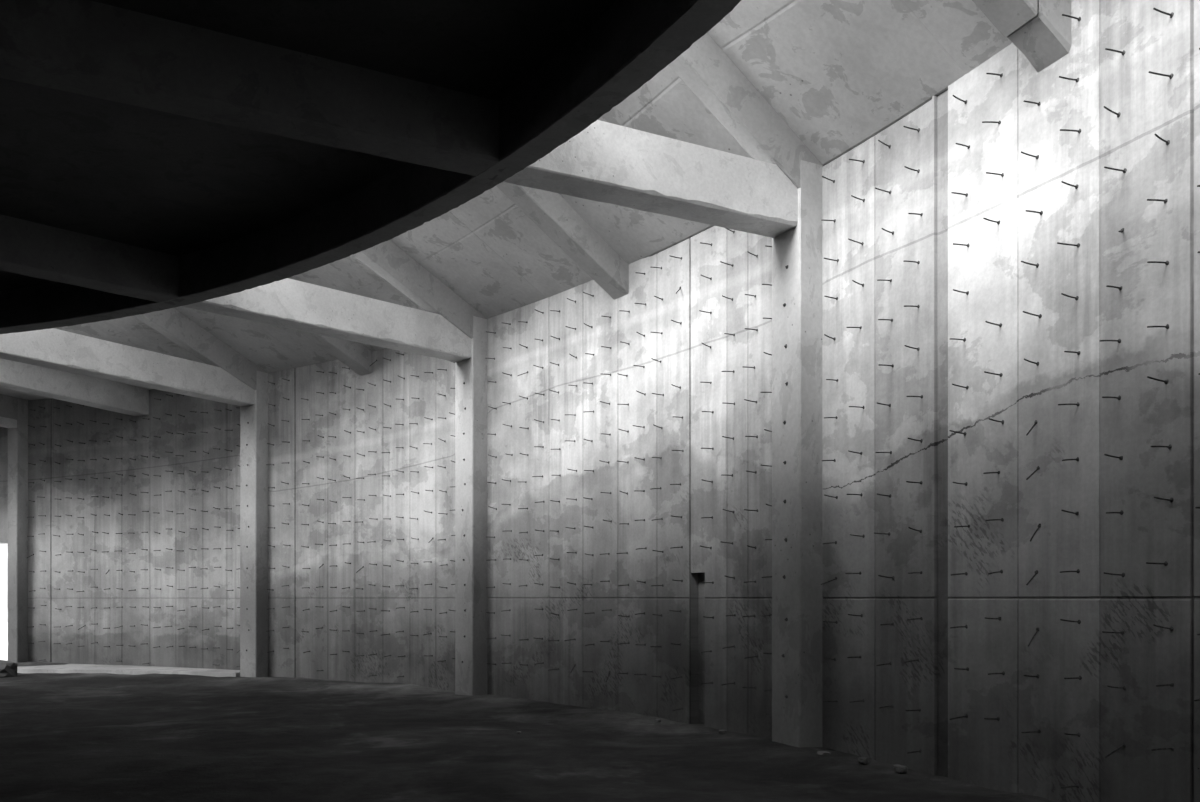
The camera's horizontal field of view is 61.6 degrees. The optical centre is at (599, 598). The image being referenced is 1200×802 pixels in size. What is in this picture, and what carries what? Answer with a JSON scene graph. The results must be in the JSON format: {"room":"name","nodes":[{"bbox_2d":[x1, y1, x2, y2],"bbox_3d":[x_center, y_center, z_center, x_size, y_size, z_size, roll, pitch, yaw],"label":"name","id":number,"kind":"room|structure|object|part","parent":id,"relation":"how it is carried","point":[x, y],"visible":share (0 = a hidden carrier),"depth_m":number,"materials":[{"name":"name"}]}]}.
{"room":"empty concrete hall","nodes":[
{"label":"empty concrete hall","id":0,"kind":"room"},
{"bbox_2d":[0,0,616,290],"bbox_3d":[-21.036,-4.539,-3.365,49.589,0.296,43.830,0,0,27],"label":"ceiling","id":1,"kind":"structure","parent":0,"point":[160,181],"depth_m":9.55,"materials":[{"name":"concrete"}]},
{"bbox_2d":[0,416,16,427],"bbox_3d":[-15.441,-4.154,15.108,0.419,0.582,16.082,0,0,15],"label":"roof beam","id":2,"kind":"structure","parent":1,"relation":"hanging from","point":[4,422],"depth_m":22.64,"materials":[{"name":"concrete"}]},
{"bbox_2d":[0,328,254,405],"bbox_3d":[-11.215,-4.154,13.306,0.419,0.582,16.082,0,0,31],"label":"roof beam","id":3,"kind":"structure","parent":1,"relation":"hanging from","point":[52,348],"depth_m":17.66,"materials":[{"name":"concrete"}]},
{"bbox_2d":[0,214,470,361],"bbox_3d":[-7.958,-4.154,10.729,16.082,0.582,0.419,0,0,-44],"label":"roof beam","id":4,"kind":"structure","parent":1,"relation":"hanging from","point":[27,248],"depth_m":13.53,"materials":[{"name":"concrete"}]},
{"bbox_2d":[0,0,740,333],"bbox_3d":[-6.008,-4.306,7.205,30.438,0.889,10.466,0,0,43],"label":"beam","id":5,"kind":"structure","parent":1,"relation":"hanging from","point":[632,41],"depth_m":9.90,"materials":[{"name":"concrete"}]},
{"bbox_2d":[0,0,797,237],"bbox_3d":[-5.155,-4.154,6.885,16.082,0.582,0.419,0,0,-28],"label":"roof beam","id":6,"kind":"structure","parent":1,"relation":"hanging from","point":[83,47],"depth_m":8.31,"materials":[{"name":"concrete"}]},
{"bbox_2d":[0,662,1055,801],"bbox_3d":[-9.462,1.560,6.482,25.066,0.239,47.783,0,0,-30],"label":"floor","id":7,"kind":"structure","parent":0,"point":[65,737],"depth_m":10.44,"materials":[{"name":"grey concrete"}]},
{"bbox_2d":[0,660,17,677],"bbox_3d":[-12.349,1.475,20.304,1.149,0.443,0.776,0,0,-6],"label":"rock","id":8,"kind":"structure","parent":7,"relation":"on","point":[7,668],"depth_m":20.18,"materials":[{"name":"grey stone"}]},
{"bbox_2d":[8,398,27,662],"bbox_3d":[-13.309,-1.320,23.019,0.282,6.440,0.308,0,0,15],"label":"concrete pier","id":9,"kind":"object","parent":7,"relation":"on","point":[17,437],"visible":0.91,"depth_m":22.90,"materials":[{"name":"grey concrete"}]},
{"bbox_2d":[17,664,239,676],"bbox_3d":[-10.249,1.570,21.308,6.338,0.180,1.920,0,0,16],"label":"kerb","id":10,"kind":"object","parent":7,"relation":"on","point":[67,668],"visible":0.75,"depth_m":21.16,"materials":[{"name":"grey concrete"}]},
{"bbox_2d":[240,371,267,676],"bbox_3d":[-6.986,-1.320,20.311,0.482,6.440,0.328,0,0,31],"label":"concrete pier","id":11,"kind":"object","parent":7,"relation":"on","point":[253,418],"visible":0.97,"depth_m":20.19,"materials":[{"name":"grey concrete"}]},
{"bbox_2d":[455,316,487,694],"bbox_3d":[-2.112,-1.320,16.455,0.328,6.440,0.482,0,0,-44],"label":"concrete pier","id":12,"kind":"object","parent":7,"relation":"on","point":[471,598],"visible":0.93,"depth_m":16.30,"materials":[{"name":"grey concrete"}]},
{"bbox_2d":[772,160,822,747],"bbox_3d":[2.083,-1.320,10.703,0.328,6.440,0.482,0,0,-28],"label":"concrete pier","id":13,"kind":"object","parent":7,"relation":"on","point":[797,598],"visible":0.95,"depth_m":10.53,"materials":[{"name":"grey concrete"}]},
{"bbox_2d":[817,751,830,754],"bbox_3d":[2.261,1.578,10.152,0.156,0.074,0.111,0,0,0],"label":"rubble stone","id":14,"kind":"object","parent":7,"relation":"on","point":[818,752],"visible":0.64,"depth_m":10.11,"materials":[{"name":"stone"}]},
{"bbox_2d":[858,757,868,763],"bbox_3d":[2.515,1.550,9.621,0.087,0.058,0.121,0,0,33],"label":"rubble stone","id":15,"kind":"object","parent":7,"relation":"on","point":[863,760],"visible":1,"depth_m":9.58,"materials":[{"name":"stone"}]},
{"bbox_2d":[893,765,907,773],"bbox_3d":[2.732,1.552,9.149,0.100,0.068,0.129,0,0,-16],"label":"rubble stone","id":16,"kind":"object","parent":7,"relation":"on","point":[901,769],"visible":1,"depth_m":9.10,"materials":[{"name":"stone"}]},
{"bbox_2d":[0,0,1072,399],"bbox_3d":[-6.634,-5.545,10.826,15.314,1.989,44.825,0,0,-43],"label":"ceiling","id":17,"kind":"structure","parent":0,"point":[839,73],"depth_m":10.89,"materials":[{"name":"concrete"}]},
{"bbox_2d":[0,394,24,419],"bbox_3d":[-13.813,-4.305,21.068,0.237,0.530,4.323,0,0,15],"label":"rib","id":18,"kind":"object","parent":17,"relation":"hanging from","point":[8,404],"visible":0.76,"depth_m":22.61,"materials":[{"name":"concrete"}]},
{"bbox_2d":[0,358,148,415],"bbox_3d":[-11.722,-4.328,18.063,0.419,0.657,8.645,0,0,23],"label":"rib","id":19,"kind":"object","parent":17,"relation":"hanging from","point":[109,395],"visible":0.83,"depth_m":20.29,"materials":[{"name":"concrete"}]},
{"bbox_2d":[134,308,267,389],"bbox_3d":[-8.031,-5.160,18.366,0.237,2.239,4.723,0,0,31],"label":"rib","id":20,"kind":"object","parent":17,"relation":"hanging from","point":[171,323],"visible":0.51,"depth_m":19.01,"materials":[{"name":"concrete"}]},
{"bbox_2d":[297,330,371,375],"bbox_3d":[-5.652,-5.200,17.003,0.346,2.102,4.238,0,0,38],"label":"rib","id":21,"kind":"object","parent":17,"relation":"hanging from","point":[354,355],"visible":0.18,"depth_m":18.21,"materials":[{"name":"concrete"}]},
{"bbox_2d":[353,240,486,338],"bbox_3d":[-3.167,-5.088,15.262,3.488,2.096,0.237,0,0,-44],"label":"rib","id":22,"kind":"object","parent":17,"relation":"hanging from","point":[386,259],"visible":0.55,"depth_m":15.48,"materials":[{"name":"concrete"}]},
{"bbox_2d":[496,182,628,299],"bbox_3d":[-0.834,-5.189,13.042,2.786,2.081,0.346,0,0,-36],"label":"rib","id":23,"kind":"object","parent":17,"relation":"hanging from","point":[548,210],"visible":0.56,"depth_m":13.28,"materials":[{"name":"concrete"}]},
{"bbox_2d":[669,33,821,187],"bbox_3d":[1.332,-5.053,10.174,2.134,2.025,0.237,0,0,-28],"label":"rib","id":24,"kind":"object","parent":17,"relation":"hanging from","point":[705,68],"visible":0.63,"depth_m":10.12,"materials":[{"name":"concrete"}]},
{"bbox_2d":[972,0,1070,71],"bbox_3d":[2.731,-4.980,7.541,1.713,1.624,0.346,0,0,-20],"label":"rib","id":25,"kind":"object","parent":17,"relation":"hanging from","point":[1038,29],"visible":1,"depth_m":7.69,"materials":[{"name":"concrete"}]},
{"bbox_2d":[0,0,1199,801],"bbox_3d":[-5.630,-1.350,11.050,13.496,6.900,44.419,0,0,-40],"label":"wall","id":26,"kind":"structure","parent":0,"point":[976,750],"depth_m":10.31,"materials":[{"name":"concrete"}]},
{"bbox_2d":[27,310,575,676],"bbox_3d":[-6.389,-1.472,19.339,15.188,5.825,1.378,0,0,34],"label":"rods","id":27,"kind":"object","parent":26,"relation":"attached to","point":[574,528],"visible":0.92,"depth_m":19.11,"materials":[{"name":"metal"}]},
{"bbox_2d":[903,126,919,131],"bbox_3d":[2.876,-4.321,9.251,0.216,0.038,0.040,0,0,-31],"label":"rod","id":28,"kind":"object","parent":26,"relation":"attached to","point":[918,129],"visible":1,"depth_m":9.26,"materials":[{"name":"metal"}]},
{"bbox_2d":[904,304,919,307],"bbox_3d":[2.875,-2.691,9.258,0.211,0.047,0.035,0,0,-30],"label":"rod","id":29,"kind":"object","parent":26,"relation":"attached to","point":[917,306],"visible":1,"depth_m":9.25,"materials":[{"name":"metal"}]},
{"bbox_2d":[950,714,967,719],"bbox_3d":[3.115,1.027,8.708,0.204,0.046,0.037,0,0,-23],"label":"rod","id":30,"kind":"object","parent":26,"relation":"attached to","point":[966,715],"visible":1,"depth_m":8.71,"materials":[{"name":"metal"}]},
{"bbox_2d":[951,192,967,196],"bbox_3d":[3.122,-3.496,8.709,0.191,0.040,0.034,0,0,-24],"label":"rod","id":31,"kind":"object","parent":26,"relation":"attached to","point":[966,194],"visible":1,"depth_m":8.71,"materials":[{"name":"metal"}]},
{"bbox_2d":[953,95,966,103],"bbox_3d":[3.120,-4.312,8.720,0.185,0.044,0.044,2,-1,-22],"label":"rod","id":32,"kind":"object","parent":26,"relation":"attached to","point":[965,101],"visible":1,"depth_m":8.72,"materials":[{"name":"metal"}]},
{"bbox_2d":[952,384,968,389],"bbox_3d":[3.121,-1.826,8.705,0.195,0.040,0.041,1,0,-20],"label":"rod","id":33,"kind":"object","parent":26,"relation":"attached to","point":[966,387],"visible":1,"depth_m":8.71,"materials":[{"name":"metal"}]},
{"bbox_2d":[982,121,1000,123],"bbox_3d":[3.263,-3.957,8.363,0.190,0.040,0.036,-1,0,-17],"label":"rod","id":34,"kind":"object","parent":26,"relation":"attached to","point":[999,122],"visible":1,"depth_m":8.36,"materials":[{"name":"metal"}]},
{"bbox_3d":[3.262,-3.953,8.367,0.191,0.025,0.015,0,0,-14],"label":"rod","id":35,"kind":"part","parent":34,"relation":"part of","materials":[{"name":"metal"}]},
{"bbox_2d":[983,218,999,224],"bbox_3d":[3.258,-3.129,8.361,0.200,0.038,0.039,-1,0,-22],"label":"rod","id":36,"kind":"object","parent":26,"relation":"attached to","point":[997,222],"visible":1,"depth_m":8.36,"materials":[{"name":"metal"}]},
{"bbox_2d":[984,717,999,720],"bbox_3d":[3.260,1.007,8.364,0.195,0.040,0.041,-1,0,-25],"label":"rod","id":37,"kind":"object","parent":26,"relation":"attached to","point":[997,718],"visible":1,"depth_m":8.37,"materials":[{"name":"metal"}]},
{"bbox_2d":[984,371,1002,376],"bbox_3d":[3.260,-1.859,8.336,0.215,0.038,0.041,1,0,-23],"label":"rod","id":38,"kind":"object","parent":26,"relation":"attached to","point":[1000,374],"visible":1,"depth_m":8.33,"materials":[{"name":"metal"}]},
{"bbox_2d":[985,321,1001,326],"bbox_3d":[3.268,-2.267,8.344,0.195,0.040,0.041,0,0,-22],"label":"rod","id":39,"kind":"object","parent":26,"relation":"attached to","point":[1000,324],"visible":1,"depth_m":8.34,"materials":[{"name":"metal"}]},
{"bbox_2d":[986,73,1002,76],"bbox_3d":[3.278,-4.344,8.338,0.180,0.036,0.037,-1,0,-22],"label":"rod","id":40,"kind":"object","parent":26,"relation":"attached to","point":[1001,74],"visible":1,"depth_m":8.34,"materials":[{"name":"metal"}]},
{"bbox_2d":[986,172,1003,176],"bbox_3d":[3.268,-3.510,8.323,0.210,0.041,0.035,1,0,-20],"label":"rod","id":41,"kind":"object","parent":26,"relation":"attached to","point":[1002,174],"visible":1,"depth_m":8.32,"materials":[{"name":"metal"}]},
{"bbox_2d":[1021,261,1038,267],"bbox_3d":[3.411,-2.641,7.975,0.195,0.040,0.041,0,0,-18],"label":"rod","id":42,"kind":"object","parent":26,"relation":"attached to","point":[1037,264],"visible":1,"depth_m":7.97,"materials":[{"name":"metal"}]},
{"bbox_2d":[1021,151,1038,158],"bbox_3d":[3.409,-3.503,7.973,0.200,0.038,0.039,0,0,-19],"label":"rod","id":43,"kind":"object","parent":26,"relation":"attached to","point":[1037,156],"visible":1,"depth_m":7.97,"materials":[{"name":"metal"}]},
{"bbox_2d":[1021,729,1040,732],"bbox_3d":[3.408,1.053,7.955,0.215,0.038,0.041,-2,1,-23],"label":"rod","id":44,"kind":"object","parent":26,"relation":"attached to","point":[1038,730],"visible":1,"depth_m":7.95,"materials":[{"name":"metal"}]},
{"bbox_2d":[1026,420,1036,435],"bbox_3d":[3.430,-1.354,7.998,0.136,0.134,0.036,0,0,-21],"label":"rod","id":45,"kind":"object","parent":26,"relation":"attached to","point":[1035,422],"visible":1,"depth_m":7.99,"materials":[{"name":"metal"}]},
{"bbox_2d":[1023,100,1040,105],"bbox_3d":[3.413,-3.915,7.949,0.210,0.041,0.035,-2,1,-25],"label":"rod","id":46,"kind":"object","parent":26,"relation":"attached to","point":[1038,103],"visible":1,"depth_m":7.95,"materials":[{"name":"metal"}]},
{"bbox_2d":[1026,570,1037,584],"bbox_3d":[3.422,-0.163,7.975,0.170,0.123,0.038,0,0,-30],"label":"rod","id":47,"kind":"object","parent":26,"relation":"attached to","point":[1036,571],"visible":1,"depth_m":7.97,"materials":[{"name":"metal"}]},
{"bbox_2d":[1023,311,1041,317],"bbox_3d":[3.417,-2.234,7.934,0.215,0.037,0.040,0,0,-29],"label":"rod","id":48,"kind":"object","parent":26,"relation":"attached to","point":[1040,315],"visible":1,"depth_m":7.94,"materials":[{"name":"metal"}]},
{"bbox_2d":[1028,628,1038,645],"bbox_3d":[3.437,0.304,7.962,0.154,0.151,0.037,0,0,-39],"label":"rod","id":49,"kind":"object","parent":26,"relation":"attached to","point":[1037,629],"visible":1,"depth_m":7.96,"materials":[{"name":"metal"}]},
{"bbox_2d":[1026,210,1042,214],"bbox_3d":[3.424,-3.045,7.927,0.205,0.036,0.037,0,0,-26],"label":"rod","id":50,"kind":"object","parent":26,"relation":"attached to","point":[1041,212],"visible":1,"depth_m":7.92,"materials":[{"name":"metal"}]},
{"bbox_2d":[1030,523,1040,541],"bbox_3d":[3.440,-0.519,7.941,0.165,0.148,0.035,0,0,-39],"label":"rod","id":51,"kind":"object","parent":26,"relation":"attached to","point":[1039,524],"visible":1,"depth_m":7.94,"materials":[{"name":"metal"}]},
{"bbox_2d":[1057,242,1079,247],"bbox_3d":[3.541,-2.668,7.598,0.215,0.038,0.041,-1,0,-12],"label":"rod","id":52,"kind":"object","parent":26,"relation":"attached to","point":[1078,244],"visible":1,"depth_m":7.60,"materials":[{"name":"metal"}]},
{"bbox_3d":[3.541,-2.668,7.595,0.216,0.013,0.014,0,0,-14],"label":"rod","id":53,"kind":"part","parent":52,"relation":"part of","materials":[{"name":"metal"}]},
{"bbox_2d":[1059,76,1078,81],"bbox_3d":[3.546,-3.922,7.604,0.201,0.038,0.038,0,0,-13],"label":"rod","id":54,"kind":"object","parent":26,"relation":"attached to","point":[1077,79],"visible":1,"depth_m":7.60,"materials":[{"name":"metal"}]},
{"bbox_2d":[1058,402,1079,405],"bbox_3d":[3.552,-1.467,7.604,0.190,0.040,0.036,1,0,-12],"label":"rod","id":55,"kind":"object","parent":26,"relation":"attached to","point":[1077,404],"visible":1,"depth_m":7.61,"materials":[{"name":"metal"}]},
{"bbox_2d":[1061,181,1078,188],"bbox_3d":[3.555,-3.115,7.590,0.196,0.040,0.040,0,0,-31],"label":"rod","id":56,"kind":"object","parent":26,"relation":"attached to","point":[1077,185],"visible":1,"depth_m":7.59,"materials":[{"name":"metal"}]},
{"bbox_2d":[1061,293,1078,300],"bbox_3d":[3.553,-2.273,7.607,0.185,0.044,0.044,-1,0,-18],"label":"rod","id":57,"kind":"object","parent":26,"relation":"attached to","point":[1076,297],"visible":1,"depth_m":7.61,"materials":[{"name":"metal"}]},
{"bbox_2d":[1061,510,1078,515],"bbox_3d":[3.549,-0.644,7.597,0.200,0.042,0.038,0,0,-22],"label":"rod","id":58,"kind":"object","parent":26,"relation":"attached to","point":[1075,513],"visible":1,"depth_m":7.60,"materials":[{"name":"metal"}]},
{"bbox_2d":[1061,784,1078,788],"bbox_3d":[3.558,1.417,7.600,0.180,0.036,0.037,0,0,-20],"label":"rod","id":59,"kind":"object","parent":26,"relation":"attached to","point":[1076,785],"visible":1,"depth_m":7.59,"materials":[{"name":"metal"}]},
{"bbox_2d":[1060,569,1079,572],"bbox_3d":[3.548,-0.206,7.591,0.205,0.036,0.037,1,0,-19],"label":"rod","id":60,"kind":"object","parent":26,"relation":"attached to","point":[1078,570],"visible":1,"depth_m":7.59,"materials":[{"name":"metal"}]},
{"bbox_2d":[1060,129,1080,132],"bbox_3d":[3.551,-3.526,7.584,0.205,0.036,0.037,0,0,-14],"label":"rod","id":61,"kind":"object","parent":26,"relation":"attached to","point":[1079,130],"visible":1,"depth_m":7.58,"materials":[{"name":"metal"}]},
{"bbox_3d":[3.552,-3.520,7.582,0.205,0.021,0.013,0,0,-14],"label":"rod","id":62,"kind":"part","parent":61,"relation":"part of","materials":[{"name":"metal"}]},
{"bbox_2d":[1060,619,1080,623],"bbox_3d":[3.554,0.178,7.592,0.195,0.040,0.041,1,0,-12],"label":"rod","id":63,"kind":"object","parent":26,"relation":"attached to","point":[1078,621],"visible":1,"depth_m":7.58,"materials":[{"name":"metal"}]},
{"bbox_2d":[1062,14,1080,20],"bbox_3d":[3.550,-4.375,7.577,0.210,0.041,0.035,2,-1,-21],"label":"rod","id":64,"kind":"object","parent":26,"relation":"attached to","point":[1079,18],"visible":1,"depth_m":7.57,"materials":[{"name":"metal"}]},
{"bbox_2d":[1064,351,1079,354],"bbox_3d":[3.566,-1.857,7.580,0.180,0.036,0.037,1,0,-28],"label":"rod","id":65,"kind":"object","parent":26,"relation":"attached to","point":[1078,352],"visible":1,"depth_m":7.58,"materials":[{"name":"metal"}]},
{"bbox_2d":[1064,676,1081,679],"bbox_3d":[3.554,0.598,7.562,0.215,0.038,0.041,-1,0,-28],"label":"rod","id":66,"kind":"object","parent":26,"relation":"attached to","point":[1079,677],"visible":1,"depth_m":7.57,"materials":[{"name":"metal"}]},
{"bbox_2d":[1100,339,1120,342],"bbox_3d":[3.680,-1.854,7.238,0.190,0.040,0.036,1,0,-16],"label":"rod","id":67,"kind":"object","parent":26,"relation":"attached to","point":[1118,340],"visible":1,"depth_m":7.24,"materials":[{"name":"metal"}]},
{"bbox_2d":[1102,395,1120,399],"bbox_3d":[3.673,-1.446,7.227,0.210,0.041,0.036,1,0,-23],"label":"rod","id":68,"kind":"object","parent":26,"relation":"attached to","point":[1119,396],"visible":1,"depth_m":7.22,"materials":[{"name":"metal"}]},
{"bbox_2d":[1104,106,1120,116],"bbox_3d":[3.686,-3.487,7.222,0.195,0.048,0.040,0,0,-32],"label":"rod","id":69,"kind":"object","parent":26,"relation":"attached to","point":[1105,107],"visible":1,"depth_m":7.23,"materials":[{"name":"metal"}]},
{"bbox_2d":[1102,630,1123,634],"bbox_3d":[3.678,0.244,7.207,0.215,0.038,0.041,1,0,-18],"label":"rod","id":70,"kind":"object","parent":26,"relation":"attached to","point":[1122,631],"visible":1,"depth_m":7.20,"materials":[{"name":"metal"}]},
{"bbox_2d":[1104,454,1122,459],"bbox_3d":[3.684,-1.010,7.213,0.200,0.038,0.039,1,0,-22],"label":"rod","id":71,"kind":"object","parent":26,"relation":"attached to","point":[1119,457],"visible":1,"depth_m":7.21,"materials":[{"name":"metal"}]},
{"bbox_2d":[1106,285,1121,290],"bbox_3d":[3.695,-2.233,7.213,0.180,0.036,0.037,1,0,-30],"label":"rod","id":72,"kind":"object","parent":26,"relation":"attached to","point":[1119,288],"visible":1,"depth_m":7.21,"materials":[{"name":"metal"}]},
{"bbox_2d":[1104,572,1124,576],"bbox_3d":[3.688,-0.166,7.208,0.195,0.040,0.041,0,0,-13],"label":"rod","id":73,"kind":"object","parent":26,"relation":"attached to","point":[1122,574],"visible":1,"depth_m":7.20,"materials":[{"name":"metal"}]},
{"bbox_2d":[1105,48,1124,54],"bbox_3d":[3.687,-3.912,7.194,0.205,0.036,0.037,1,-1,-21],"label":"rod","id":74,"kind":"object","parent":26,"relation":"attached to","point":[1123,52],"visible":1,"depth_m":7.19,"materials":[{"name":"metal"}]},
{"bbox_2d":[1106,510,1123,514],"bbox_3d":[3.685,-0.617,7.202,0.205,0.036,0.037,1,0,-28],"label":"rod","id":75,"kind":"object","parent":26,"relation":"attached to","point":[1121,512],"visible":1,"depth_m":7.20,"materials":[{"name":"metal"}]},
{"bbox_2d":[1104,166,1126,172],"bbox_3d":[3.684,-3.061,7.189,0.215,0.038,0.041,-1,0,-17],"label":"rod","id":76,"kind":"object","parent":26,"relation":"attached to","point":[1125,169],"visible":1,"depth_m":7.18,"materials":[{"name":"metal"}]},
{"bbox_2d":[1105,743,1125,757],"bbox_3d":[3.710,1.092,7.240,0.152,0.116,0.036,0,0,20],"label":"rod","id":77,"kind":"object","parent":26,"relation":"attached to","point":[1123,744],"visible":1,"depth_m":7.23,"materials":[{"name":"metal"}]},
{"bbox_3d":[3.708,1.093,7.235,0.180,0.017,0.022,-34,-6,8],"label":"rod","id":78,"kind":"part","parent":77,"relation":"part of","materials":[{"name":"metal"}]},
{"bbox_2d":[1107,686,1125,689],"bbox_3d":[3.697,0.641,7.196,0.185,0.044,0.044,-1,0,-15],"label":"rod","id":79,"kind":"object","parent":26,"relation":"attached to","point":[1123,687],"visible":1,"depth_m":7.20,"materials":[{"name":"metal"}]},
{"bbox_2d":[1146,561,1167,565],"bbox_3d":[3.795,-0.238,6.856,0.215,0.038,0.041,-1,0,-21],"label":"rod","id":80,"kind":"object","parent":26,"relation":"attached to","point":[1165,563],"visible":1,"depth_m":6.86,"materials":[{"name":"metal"}]},
{"bbox_2d":[1147,199,1167,202],"bbox_3d":[3.810,-2.718,6.864,0.180,0.036,0.037,0,0,-18],"label":"rod","id":81,"kind":"object","parent":26,"relation":"attached to","point":[1165,200],"visible":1,"depth_m":6.86,"materials":[{"name":"metal"}]},
{"bbox_3d":[3.809,-2.712,6.867,0.181,0.017,0.015,0,0,-15],"label":"rod","id":82,"kind":"part","parent":81,"relation":"part of","materials":[{"name":"metal"}]},
{"bbox_2d":[1147,376,1168,383],"bbox_3d":[3.802,-1.482,6.858,0.200,0.045,0.038,0,0,-14],"label":"rod","id":83,"kind":"object","parent":26,"relation":"attached to","point":[1164,381],"visible":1,"depth_m":6.85,"materials":[{"name":"metal"}]},
{"bbox_3d":[3.804,-1.488,6.853,0.200,0.022,0.022,3,-1,-16],"label":"rod","id":84,"kind":"part","parent":83,"relation":"part of","materials":[{"name":"metal"}]},
{"bbox_2d":[1147,261,1168,264],"bbox_3d":[3.809,-2.288,6.851,0.190,0.040,0.036,0,0,-19],"label":"rod","id":85,"kind":"object","parent":26,"relation":"attached to","point":[1166,262],"visible":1,"depth_m":6.85,"materials":[{"name":"metal"}]},
{"bbox_3d":[3.808,-2.284,6.855,0.191,0.020,0.015,0,0,-16],"label":"rod","id":86,"kind":"part","parent":85,"relation":"part of","materials":[{"name":"metal"}]},
{"bbox_2d":[1147,324,1168,328],"bbox_3d":[3.800,-1.852,6.849,0.210,0.041,0.036,-1,0,-16],"label":"rod","id":87,"kind":"object","parent":26,"relation":"attached to","point":[1167,325],"visible":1,"depth_m":6.85,"materials":[{"name":"metal"}]},
{"bbox_2d":[1148,71,1173,78],"bbox_3d":[3.806,-3.548,6.823,0.215,0.038,0.041,-1,0,-13],"label":"rod","id":88,"kind":"object","parent":26,"relation":"attached to","point":[1171,75],"visible":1,"depth_m":6.82,"materials":[{"name":"metal"}]},
{"bbox_3d":[3.806,-3.547,6.820,0.216,0.014,0.014,0,0,-15],"label":"rod","id":89,"kind":"part","parent":88,"relation":"part of","materials":[{"name":"metal"}]},
{"bbox_2d":[1151,444,1171,448],"bbox_3d":[3.810,-1.032,6.826,0.205,0.036,0.037,1,0,-21],"label":"rod","id":90,"kind":"object","parent":26,"relation":"attached to","point":[1169,446],"visible":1,"depth_m":6.84,"materials":[{"name":"metal"}]},
{"bbox_2d":[1154,133,1169,144],"bbox_3d":[3.817,-3.109,6.838,0.185,0.044,0.044,0,0,-27],"label":"rod","id":91,"kind":"object","parent":26,"relation":"attached to","point":[1155,134],"visible":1,"depth_m":6.83,"materials":[{"name":"metal"}]},
{"bbox_2d":[1151,746,1173,750],"bbox_3d":[3.821,1.018,6.816,0.190,0.040,0.036,1,0,-17],"label":"rod","id":92,"kind":"object","parent":26,"relation":"attached to","point":[1170,747],"visible":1,"depth_m":6.81,"materials":[{"name":"metal"}]},
{"bbox_2d":[1153,8,1173,17],"bbox_3d":[3.819,-3.957,6.815,0.195,0.040,0.041,0,0,-18],"label":"rod","id":93,"kind":"object","parent":26,"relation":"attached to","point":[1158,10],"visible":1,"depth_m":6.81,"materials":[{"name":"metal"}]},
{"bbox_2d":[1153,624,1173,630],"bbox_3d":[3.825,0.201,6.813,0.186,0.052,0.043,0,0,-24],"label":"rod","id":94,"kind":"object","parent":26,"relation":"attached to","point":[1171,628],"visible":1,"depth_m":6.82,"materials":[{"name":"metal"}]},
{"bbox_3d":[3.822,0.194,6.821,0.185,0.038,0.015,0,0,-18],"label":"rod","id":95,"kind":"part","parent":94,"relation":"part of","materials":[{"name":"metal"}]},
{"bbox_2d":[1154,497,1173,502],"bbox_3d":[3.819,-0.665,6.814,0.195,0.040,0.041,0,0,-20],"label":"rod","id":96,"kind":"object","parent":26,"relation":"attached to","point":[1171,499],"visible":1,"depth_m":6.81,"materials":[{"name":"metal"}]},
{"bbox_2d":[1156,683,1173,686],"bbox_3d":[3.830,0.583,6.806,0.180,0.036,0.037,2,-1,-26],"label":"rod","id":97,"kind":"object","parent":26,"relation":"attached to","point":[1171,684],"visible":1,"depth_m":6.81,"materials":[{"name":"metal"}]},
{"label":"outside","id":98,"kind":"structure","parent":0,"visible":0},
{"bbox_2d":[0,622,7,660],"bbox_3d":[-23.684,1.725,52.425,76.906,0.350,63.122,0,0,0],"label":"ground","id":99,"kind":"structure","parent":98,"point":[3,625],"depth_m":36.69,"materials":[{"name":"white"}]}
]}

